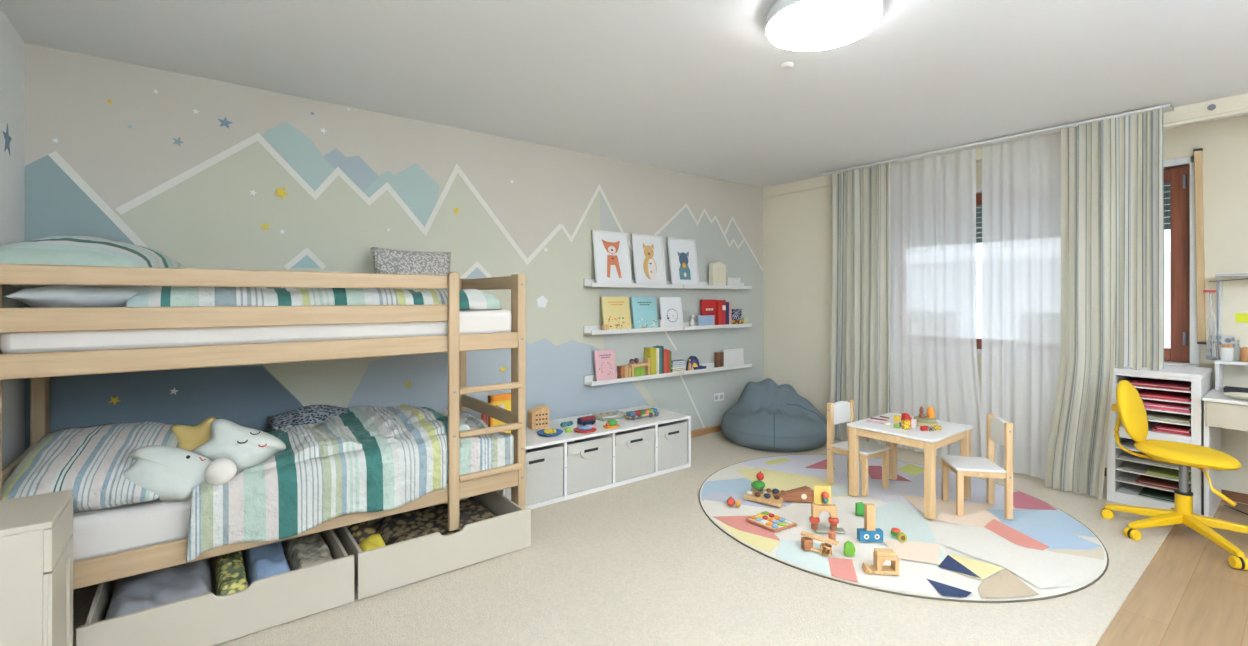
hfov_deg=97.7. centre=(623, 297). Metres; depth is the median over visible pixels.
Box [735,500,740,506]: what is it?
pear
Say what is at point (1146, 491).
paper stack
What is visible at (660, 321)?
storage box
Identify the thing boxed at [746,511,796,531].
board
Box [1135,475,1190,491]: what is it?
paper stack
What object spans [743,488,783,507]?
board
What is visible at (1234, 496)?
baseboard
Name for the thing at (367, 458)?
duvet
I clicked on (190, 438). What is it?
plush
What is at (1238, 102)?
trim
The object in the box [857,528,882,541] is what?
block
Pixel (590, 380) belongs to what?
ledge
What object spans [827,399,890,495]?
chair
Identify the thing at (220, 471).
ball
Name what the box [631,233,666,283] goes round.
framed picture
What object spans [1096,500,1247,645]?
floor
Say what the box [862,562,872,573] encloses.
block
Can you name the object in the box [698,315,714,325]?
book
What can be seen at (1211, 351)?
lamp
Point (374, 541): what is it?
folded cloth
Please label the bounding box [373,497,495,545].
folded cloth
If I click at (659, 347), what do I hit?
book
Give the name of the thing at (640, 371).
house
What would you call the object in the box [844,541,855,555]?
tree
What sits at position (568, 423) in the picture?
toy caterpillar
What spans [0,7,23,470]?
wall
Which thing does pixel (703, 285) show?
ledge
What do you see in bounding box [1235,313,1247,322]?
sticky note
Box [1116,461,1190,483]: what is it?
tray
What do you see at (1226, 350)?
storage jar
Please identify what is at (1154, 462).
paper stack
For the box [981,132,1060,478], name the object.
sheer curtain
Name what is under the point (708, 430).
baseboard
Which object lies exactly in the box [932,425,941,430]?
block
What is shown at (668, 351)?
book
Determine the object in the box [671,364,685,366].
book
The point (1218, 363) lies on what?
hutch
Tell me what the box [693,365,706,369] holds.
boat
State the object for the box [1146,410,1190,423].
paper stack
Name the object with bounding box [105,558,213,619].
sheet
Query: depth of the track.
4.01 m
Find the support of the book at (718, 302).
on the ledge at (686, 324)
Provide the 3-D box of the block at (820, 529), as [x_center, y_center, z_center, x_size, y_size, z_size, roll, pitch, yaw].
[1.145,1.294,3.036,0.160,0.010,0.060,0,0,4]
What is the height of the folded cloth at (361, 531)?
0.157 m
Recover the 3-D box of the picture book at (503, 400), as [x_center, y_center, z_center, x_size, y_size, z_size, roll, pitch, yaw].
[-0.805,0.776,3.597,0.183,0.285,0.080,0,0,-38]
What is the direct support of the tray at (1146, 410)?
on the shelf
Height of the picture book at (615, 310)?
0.292 m
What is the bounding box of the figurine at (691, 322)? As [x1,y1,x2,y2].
[689,314,694,325]
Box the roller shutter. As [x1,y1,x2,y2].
[976,183,1170,242]
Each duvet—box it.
[125,286,502,309]
[186,404,513,561]
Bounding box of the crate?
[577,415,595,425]
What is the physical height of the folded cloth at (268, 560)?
0.166 m
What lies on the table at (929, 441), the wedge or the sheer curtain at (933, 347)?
the wedge
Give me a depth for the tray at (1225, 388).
3.33 m
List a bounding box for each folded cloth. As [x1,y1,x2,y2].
[214,551,247,595]
[243,541,289,586]
[282,532,332,570]
[346,521,376,543]
[358,534,385,551]
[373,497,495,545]
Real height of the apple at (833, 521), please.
0.045 m
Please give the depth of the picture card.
3.52 m
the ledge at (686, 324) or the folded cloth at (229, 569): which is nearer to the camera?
the folded cloth at (229, 569)
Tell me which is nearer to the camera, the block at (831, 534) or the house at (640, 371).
the block at (831, 534)
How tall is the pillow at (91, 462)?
0.253 m
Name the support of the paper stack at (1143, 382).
on the shelf
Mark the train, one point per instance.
(649, 412)
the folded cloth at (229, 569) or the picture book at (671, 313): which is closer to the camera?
the folded cloth at (229, 569)
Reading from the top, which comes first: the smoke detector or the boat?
the smoke detector
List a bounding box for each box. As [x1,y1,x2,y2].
[601,324,609,329]
[658,319,662,327]
[720,348,743,365]
[726,277,740,285]
[732,309,741,319]
[732,320,743,323]
[742,317,748,323]
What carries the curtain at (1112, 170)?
hanging from the track
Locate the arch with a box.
[811,503,836,517]
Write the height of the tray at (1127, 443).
0.008 m
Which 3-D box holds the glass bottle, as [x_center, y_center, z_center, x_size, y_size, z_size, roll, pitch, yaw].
[3.872,0.329,3.442,0.048,0.130,0.047,0,0,-38]
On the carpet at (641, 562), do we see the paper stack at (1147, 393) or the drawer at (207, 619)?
the drawer at (207, 619)
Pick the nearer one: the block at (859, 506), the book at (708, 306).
the block at (859, 506)
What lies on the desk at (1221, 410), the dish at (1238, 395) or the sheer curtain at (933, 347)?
the dish at (1238, 395)
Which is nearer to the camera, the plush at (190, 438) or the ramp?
the plush at (190, 438)
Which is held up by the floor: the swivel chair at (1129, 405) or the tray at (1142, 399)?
the swivel chair at (1129, 405)
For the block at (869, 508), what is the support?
on the block at (863, 535)
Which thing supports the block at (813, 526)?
on the block at (820, 529)
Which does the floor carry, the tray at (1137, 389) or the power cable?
the power cable
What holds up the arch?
on the apple at (814, 520)
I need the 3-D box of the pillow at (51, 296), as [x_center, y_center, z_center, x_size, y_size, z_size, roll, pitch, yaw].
[-2.061,-0.005,2.134,0.460,0.111,0.340,0,0,-44]
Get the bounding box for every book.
[488,393,510,432]
[593,350,616,380]
[601,297,631,329]
[630,297,657,328]
[644,347,655,374]
[653,346,661,373]
[656,348,658,373]
[658,297,683,326]
[661,346,663,373]
[664,349,666,372]
[667,350,669,372]
[671,359,684,362]
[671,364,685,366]
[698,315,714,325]
[701,299,715,324]
[716,300,721,324]
[722,300,725,324]
[726,302,728,324]
[729,303,731,323]
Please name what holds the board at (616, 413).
on the board at (619, 417)
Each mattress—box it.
[0,309,510,353]
[72,497,190,561]
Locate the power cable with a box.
[1223,504,1247,514]
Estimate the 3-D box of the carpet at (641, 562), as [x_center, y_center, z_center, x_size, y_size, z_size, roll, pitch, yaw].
[0.547,1.321,3.092,5.920,0.008,3.140,0,0,-38]
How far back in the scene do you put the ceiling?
2.73 m
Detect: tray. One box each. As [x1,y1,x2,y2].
[1116,378,1190,392]
[1116,410,1190,425]
[1116,438,1139,451]
[1116,450,1190,471]
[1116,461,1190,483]
[1116,472,1173,491]
[1136,388,1190,403]
[1142,399,1190,414]
[1223,386,1247,392]
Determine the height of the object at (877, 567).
0.085 m
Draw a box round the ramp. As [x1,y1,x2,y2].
[773,486,813,501]
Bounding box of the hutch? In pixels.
[1214,273,1247,389]
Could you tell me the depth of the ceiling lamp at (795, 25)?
2.14 m
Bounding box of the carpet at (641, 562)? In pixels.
[73,431,1173,645]
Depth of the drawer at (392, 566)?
2.60 m
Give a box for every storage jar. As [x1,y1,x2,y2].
[1220,344,1233,360]
[1240,347,1247,361]
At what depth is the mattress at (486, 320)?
2.23 m
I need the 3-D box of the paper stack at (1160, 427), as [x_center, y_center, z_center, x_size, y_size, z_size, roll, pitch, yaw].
[3.468,0.814,3.431,0.310,0.030,0.162,0,0,-38]
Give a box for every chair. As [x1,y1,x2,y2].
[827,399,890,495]
[939,414,1012,518]
[1101,380,1247,569]
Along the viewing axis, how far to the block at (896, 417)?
3.65 m
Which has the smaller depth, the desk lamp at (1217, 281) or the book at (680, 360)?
the desk lamp at (1217, 281)
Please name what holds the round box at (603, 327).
on the ledge at (596, 329)
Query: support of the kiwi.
on the rug at (981, 555)
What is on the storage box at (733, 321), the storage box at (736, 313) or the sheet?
the storage box at (736, 313)
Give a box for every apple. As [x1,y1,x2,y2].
[727,497,734,505]
[756,471,763,480]
[809,516,819,523]
[821,491,828,502]
[828,516,838,524]
[891,528,900,536]
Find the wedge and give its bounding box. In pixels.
[901,413,911,420]
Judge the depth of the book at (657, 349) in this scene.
4.76 m
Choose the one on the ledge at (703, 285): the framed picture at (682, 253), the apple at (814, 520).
the framed picture at (682, 253)
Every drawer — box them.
[76,529,353,645]
[333,491,530,599]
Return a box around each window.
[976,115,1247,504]
[976,156,1198,366]
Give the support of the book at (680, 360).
on the book
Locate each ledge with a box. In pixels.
[584,279,682,287]
[584,324,682,334]
[584,371,682,385]
[679,282,751,288]
[683,322,751,329]
[683,359,751,374]
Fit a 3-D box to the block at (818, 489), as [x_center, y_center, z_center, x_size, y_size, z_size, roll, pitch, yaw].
[1.110,1.101,3.051,0.092,0.105,0.012,0,0,4]
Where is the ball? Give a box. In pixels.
[205,458,236,484]
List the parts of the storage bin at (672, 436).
handle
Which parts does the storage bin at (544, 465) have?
handle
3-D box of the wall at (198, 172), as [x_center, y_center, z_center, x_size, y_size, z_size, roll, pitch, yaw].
[-0.663,0.075,4.199,5.585,2.500,0.116,0,0,-38]
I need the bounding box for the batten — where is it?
[1194,148,1205,343]
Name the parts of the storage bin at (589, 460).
handle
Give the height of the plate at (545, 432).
0.032 m
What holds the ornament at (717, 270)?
on the ledge at (703, 285)
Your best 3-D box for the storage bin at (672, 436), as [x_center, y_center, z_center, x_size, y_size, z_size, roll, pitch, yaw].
[0.225,1.127,4.327,0.306,0.325,0.501,0,0,-38]
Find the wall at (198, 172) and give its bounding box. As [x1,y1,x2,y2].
[24,43,762,451]
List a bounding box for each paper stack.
[1129,378,1190,390]
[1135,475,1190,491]
[1138,389,1190,401]
[1138,487,1174,502]
[1143,399,1190,412]
[1145,465,1190,481]
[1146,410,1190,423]
[1153,422,1190,435]
[1153,461,1190,469]
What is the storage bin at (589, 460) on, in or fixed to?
in the storage bench
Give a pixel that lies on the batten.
(1198, 155)
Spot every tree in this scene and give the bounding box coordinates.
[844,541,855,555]
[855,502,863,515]
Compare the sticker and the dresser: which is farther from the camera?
the sticker
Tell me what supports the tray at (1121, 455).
on the shelf
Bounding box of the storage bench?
[497,405,690,508]
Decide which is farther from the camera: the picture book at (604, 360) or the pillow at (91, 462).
the picture book at (604, 360)
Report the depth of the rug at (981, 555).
2.99 m
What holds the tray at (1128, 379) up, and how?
on the shelf
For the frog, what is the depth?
3.86 m
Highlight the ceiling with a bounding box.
[0,0,1247,187]
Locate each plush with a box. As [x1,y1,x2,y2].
[123,445,211,501]
[171,417,215,451]
[192,419,285,471]
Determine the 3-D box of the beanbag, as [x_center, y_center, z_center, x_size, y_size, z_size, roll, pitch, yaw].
[1.387,1.045,5.045,0.971,0.534,0.971,0,0,-41]
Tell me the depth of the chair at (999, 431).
3.27 m
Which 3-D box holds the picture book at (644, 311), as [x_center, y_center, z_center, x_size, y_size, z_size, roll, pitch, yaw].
[0.180,0.137,4.728,0.268,0.288,0.062,0,0,-38]
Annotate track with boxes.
[822,104,1173,176]
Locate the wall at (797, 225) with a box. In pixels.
[763,186,830,419]
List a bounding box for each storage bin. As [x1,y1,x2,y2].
[505,444,562,504]
[567,435,611,494]
[615,427,654,481]
[658,420,686,470]
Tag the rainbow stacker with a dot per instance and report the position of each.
(694, 361)
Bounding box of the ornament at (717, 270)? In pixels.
[709,262,725,284]
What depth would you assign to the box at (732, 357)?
5.44 m
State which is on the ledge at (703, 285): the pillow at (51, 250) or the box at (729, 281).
the box at (729, 281)
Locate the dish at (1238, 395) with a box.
[1224,392,1247,399]
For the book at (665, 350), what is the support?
on the ledge at (590, 380)
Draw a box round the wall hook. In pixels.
[1207,104,1215,109]
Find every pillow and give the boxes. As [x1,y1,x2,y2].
[0,236,181,288]
[2,421,191,512]
[3,285,149,307]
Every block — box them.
[617,366,623,378]
[622,365,627,377]
[714,352,719,367]
[720,352,723,366]
[801,537,812,550]
[811,523,817,529]
[814,485,830,503]
[815,527,845,533]
[820,543,831,555]
[828,530,835,539]
[830,524,836,529]
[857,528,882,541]
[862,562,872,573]
[864,503,875,530]
[874,548,895,555]
[894,415,899,421]
[901,420,910,429]
[911,419,916,427]
[920,426,928,430]
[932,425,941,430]
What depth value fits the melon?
3.56 m
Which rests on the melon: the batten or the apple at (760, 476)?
the apple at (760, 476)
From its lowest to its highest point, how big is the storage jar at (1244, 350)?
0.090 m
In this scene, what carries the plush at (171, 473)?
on the mattress at (96, 533)
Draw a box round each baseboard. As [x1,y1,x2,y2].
[691,425,721,437]
[1104,468,1247,503]
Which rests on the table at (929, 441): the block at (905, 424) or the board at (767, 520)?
the block at (905, 424)
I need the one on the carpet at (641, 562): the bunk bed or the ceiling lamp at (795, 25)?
the bunk bed
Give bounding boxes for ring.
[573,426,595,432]
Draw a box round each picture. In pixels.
[592,230,631,282]
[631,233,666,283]
[667,237,699,284]
[748,514,792,528]
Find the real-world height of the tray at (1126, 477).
0.008 m
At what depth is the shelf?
3.42 m
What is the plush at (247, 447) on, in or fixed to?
on the duvet at (367, 458)
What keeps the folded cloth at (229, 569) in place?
in the drawer at (207, 619)
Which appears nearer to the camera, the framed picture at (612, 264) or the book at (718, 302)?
the framed picture at (612, 264)
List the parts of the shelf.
cross rail, cross rail, cross rail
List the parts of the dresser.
drawer, door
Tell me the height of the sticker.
0.127 m
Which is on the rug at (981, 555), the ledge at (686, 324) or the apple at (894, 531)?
the apple at (894, 531)
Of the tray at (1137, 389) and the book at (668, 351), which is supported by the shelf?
the tray at (1137, 389)
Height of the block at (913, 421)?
0.050 m
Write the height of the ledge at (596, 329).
0.067 m
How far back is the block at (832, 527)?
3.02 m
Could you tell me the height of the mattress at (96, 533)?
0.173 m
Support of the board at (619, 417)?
on the storage bench
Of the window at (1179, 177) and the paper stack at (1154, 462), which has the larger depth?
the window at (1179, 177)
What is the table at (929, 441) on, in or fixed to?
on the rug at (981, 555)
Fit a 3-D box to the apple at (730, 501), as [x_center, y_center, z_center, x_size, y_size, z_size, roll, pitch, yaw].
[0.668,1.269,3.404,0.052,0.060,0.051,0,0,-38]
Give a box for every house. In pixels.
[527,405,549,429]
[628,358,649,376]
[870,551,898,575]
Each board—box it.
[592,410,625,418]
[596,416,625,421]
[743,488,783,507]
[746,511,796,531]
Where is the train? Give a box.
[626,408,658,419]
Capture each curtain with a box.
[829,163,890,445]
[890,148,983,456]
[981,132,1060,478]
[1045,108,1163,499]
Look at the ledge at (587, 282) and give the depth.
4.57 m
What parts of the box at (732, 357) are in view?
lid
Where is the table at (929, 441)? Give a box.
[847,412,972,519]
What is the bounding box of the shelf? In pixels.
[1107,365,1212,515]
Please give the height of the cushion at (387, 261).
0.332 m
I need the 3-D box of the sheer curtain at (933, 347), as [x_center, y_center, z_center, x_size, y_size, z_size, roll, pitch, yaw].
[2.500,0.062,4.440,0.054,2.426,0.764,0,0,-38]
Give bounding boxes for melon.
[751,481,764,488]
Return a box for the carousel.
[914,406,937,426]
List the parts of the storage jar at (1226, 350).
lid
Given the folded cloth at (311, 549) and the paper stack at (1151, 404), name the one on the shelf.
the paper stack at (1151, 404)
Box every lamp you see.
[766,0,882,50]
[1203,290,1217,359]
[1209,278,1247,359]
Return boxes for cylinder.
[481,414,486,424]
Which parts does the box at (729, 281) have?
lid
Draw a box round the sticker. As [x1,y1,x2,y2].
[3,123,11,153]
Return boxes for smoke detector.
[780,61,793,68]
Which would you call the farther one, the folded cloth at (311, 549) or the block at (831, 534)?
the block at (831, 534)
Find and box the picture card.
[1215,335,1234,356]
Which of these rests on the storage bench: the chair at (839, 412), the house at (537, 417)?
the house at (537, 417)
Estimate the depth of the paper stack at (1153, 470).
3.40 m
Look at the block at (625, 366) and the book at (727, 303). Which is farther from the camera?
the book at (727, 303)
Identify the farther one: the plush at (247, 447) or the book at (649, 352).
the book at (649, 352)
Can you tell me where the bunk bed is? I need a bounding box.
[0,262,525,589]
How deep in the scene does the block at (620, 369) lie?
4.53 m
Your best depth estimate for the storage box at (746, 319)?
5.50 m
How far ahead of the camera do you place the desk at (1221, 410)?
3.17 m
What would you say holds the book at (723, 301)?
on the ledge at (686, 324)
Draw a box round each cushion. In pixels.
[267,405,348,430]
[371,247,450,274]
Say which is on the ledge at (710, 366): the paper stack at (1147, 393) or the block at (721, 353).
the block at (721, 353)
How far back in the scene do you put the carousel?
3.52 m
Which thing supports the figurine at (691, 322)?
on the ledge at (686, 324)
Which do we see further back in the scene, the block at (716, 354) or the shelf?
the block at (716, 354)
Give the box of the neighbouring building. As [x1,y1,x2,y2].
[976,185,1170,361]
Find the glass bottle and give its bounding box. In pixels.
[1233,340,1240,360]
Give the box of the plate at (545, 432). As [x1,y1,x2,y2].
[537,428,562,435]
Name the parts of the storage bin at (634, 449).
handle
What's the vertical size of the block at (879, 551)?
0.016 m
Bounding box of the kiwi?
[897,532,906,541]
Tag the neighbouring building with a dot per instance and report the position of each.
(1167, 233)
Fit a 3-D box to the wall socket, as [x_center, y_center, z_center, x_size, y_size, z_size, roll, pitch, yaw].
[0.936,0.979,5.382,0.150,0.080,0.008,0,0,-38]
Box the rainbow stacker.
[686,356,699,370]
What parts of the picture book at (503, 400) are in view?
panel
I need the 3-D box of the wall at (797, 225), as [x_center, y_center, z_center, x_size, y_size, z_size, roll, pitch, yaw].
[2.111,0.075,5.707,0.845,2.500,1.155,0,0,-38]
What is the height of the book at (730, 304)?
0.230 m
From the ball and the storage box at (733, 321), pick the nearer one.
the ball
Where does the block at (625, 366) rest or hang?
on the ledge at (590, 380)
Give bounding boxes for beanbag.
[721,378,826,451]
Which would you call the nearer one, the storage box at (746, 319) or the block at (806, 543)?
the block at (806, 543)
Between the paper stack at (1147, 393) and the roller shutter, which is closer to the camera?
the paper stack at (1147, 393)
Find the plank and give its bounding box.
[801,531,838,545]
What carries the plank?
on the block at (806, 543)
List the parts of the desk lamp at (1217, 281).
arm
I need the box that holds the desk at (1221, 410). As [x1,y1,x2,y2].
[1202,387,1247,517]
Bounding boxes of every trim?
[763,93,1247,196]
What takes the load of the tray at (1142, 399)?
on the shelf
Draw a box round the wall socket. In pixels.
[713,392,723,401]
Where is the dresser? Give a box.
[0,489,72,645]
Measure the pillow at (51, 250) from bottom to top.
0.238 m
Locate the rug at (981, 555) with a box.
[699,454,1108,602]
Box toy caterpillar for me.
[560,421,572,426]
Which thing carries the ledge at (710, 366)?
attached to the wall at (198, 172)
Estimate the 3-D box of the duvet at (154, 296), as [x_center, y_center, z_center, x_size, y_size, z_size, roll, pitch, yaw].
[-1.511,-0.005,2.811,1.532,0.134,0.848,0,0,-38]
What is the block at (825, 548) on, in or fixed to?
on the rug at (981, 555)
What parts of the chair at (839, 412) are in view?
leg, backrest, leg, seat frame, seat, leg, leg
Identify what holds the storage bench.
on the carpet at (641, 562)
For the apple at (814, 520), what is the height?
0.045 m
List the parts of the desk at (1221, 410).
panel, drawer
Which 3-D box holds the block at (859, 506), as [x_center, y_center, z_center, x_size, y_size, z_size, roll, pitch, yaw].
[1.423,1.262,3.263,0.069,0.075,0.024,0,0,0]
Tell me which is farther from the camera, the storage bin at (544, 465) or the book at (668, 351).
the book at (668, 351)
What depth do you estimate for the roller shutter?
3.90 m
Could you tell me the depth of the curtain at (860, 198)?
4.88 m
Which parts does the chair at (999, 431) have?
leg, leg, seat, seat frame, leg, backrest, leg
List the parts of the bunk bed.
post, rail, post, guard rail, guard rail, rail, rail, ladder post, post, rail, rail, post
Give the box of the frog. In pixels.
[603,419,619,428]
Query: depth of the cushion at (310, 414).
2.92 m
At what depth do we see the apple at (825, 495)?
3.01 m
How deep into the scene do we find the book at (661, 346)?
4.80 m
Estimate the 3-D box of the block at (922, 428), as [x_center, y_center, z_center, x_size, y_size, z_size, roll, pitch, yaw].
[1.878,0.814,3.406,0.050,0.028,0.022,0,0,-18]
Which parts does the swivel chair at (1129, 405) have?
knob, backrest, arm, arm, seat, arm, lever, arm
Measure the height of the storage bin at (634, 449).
0.325 m

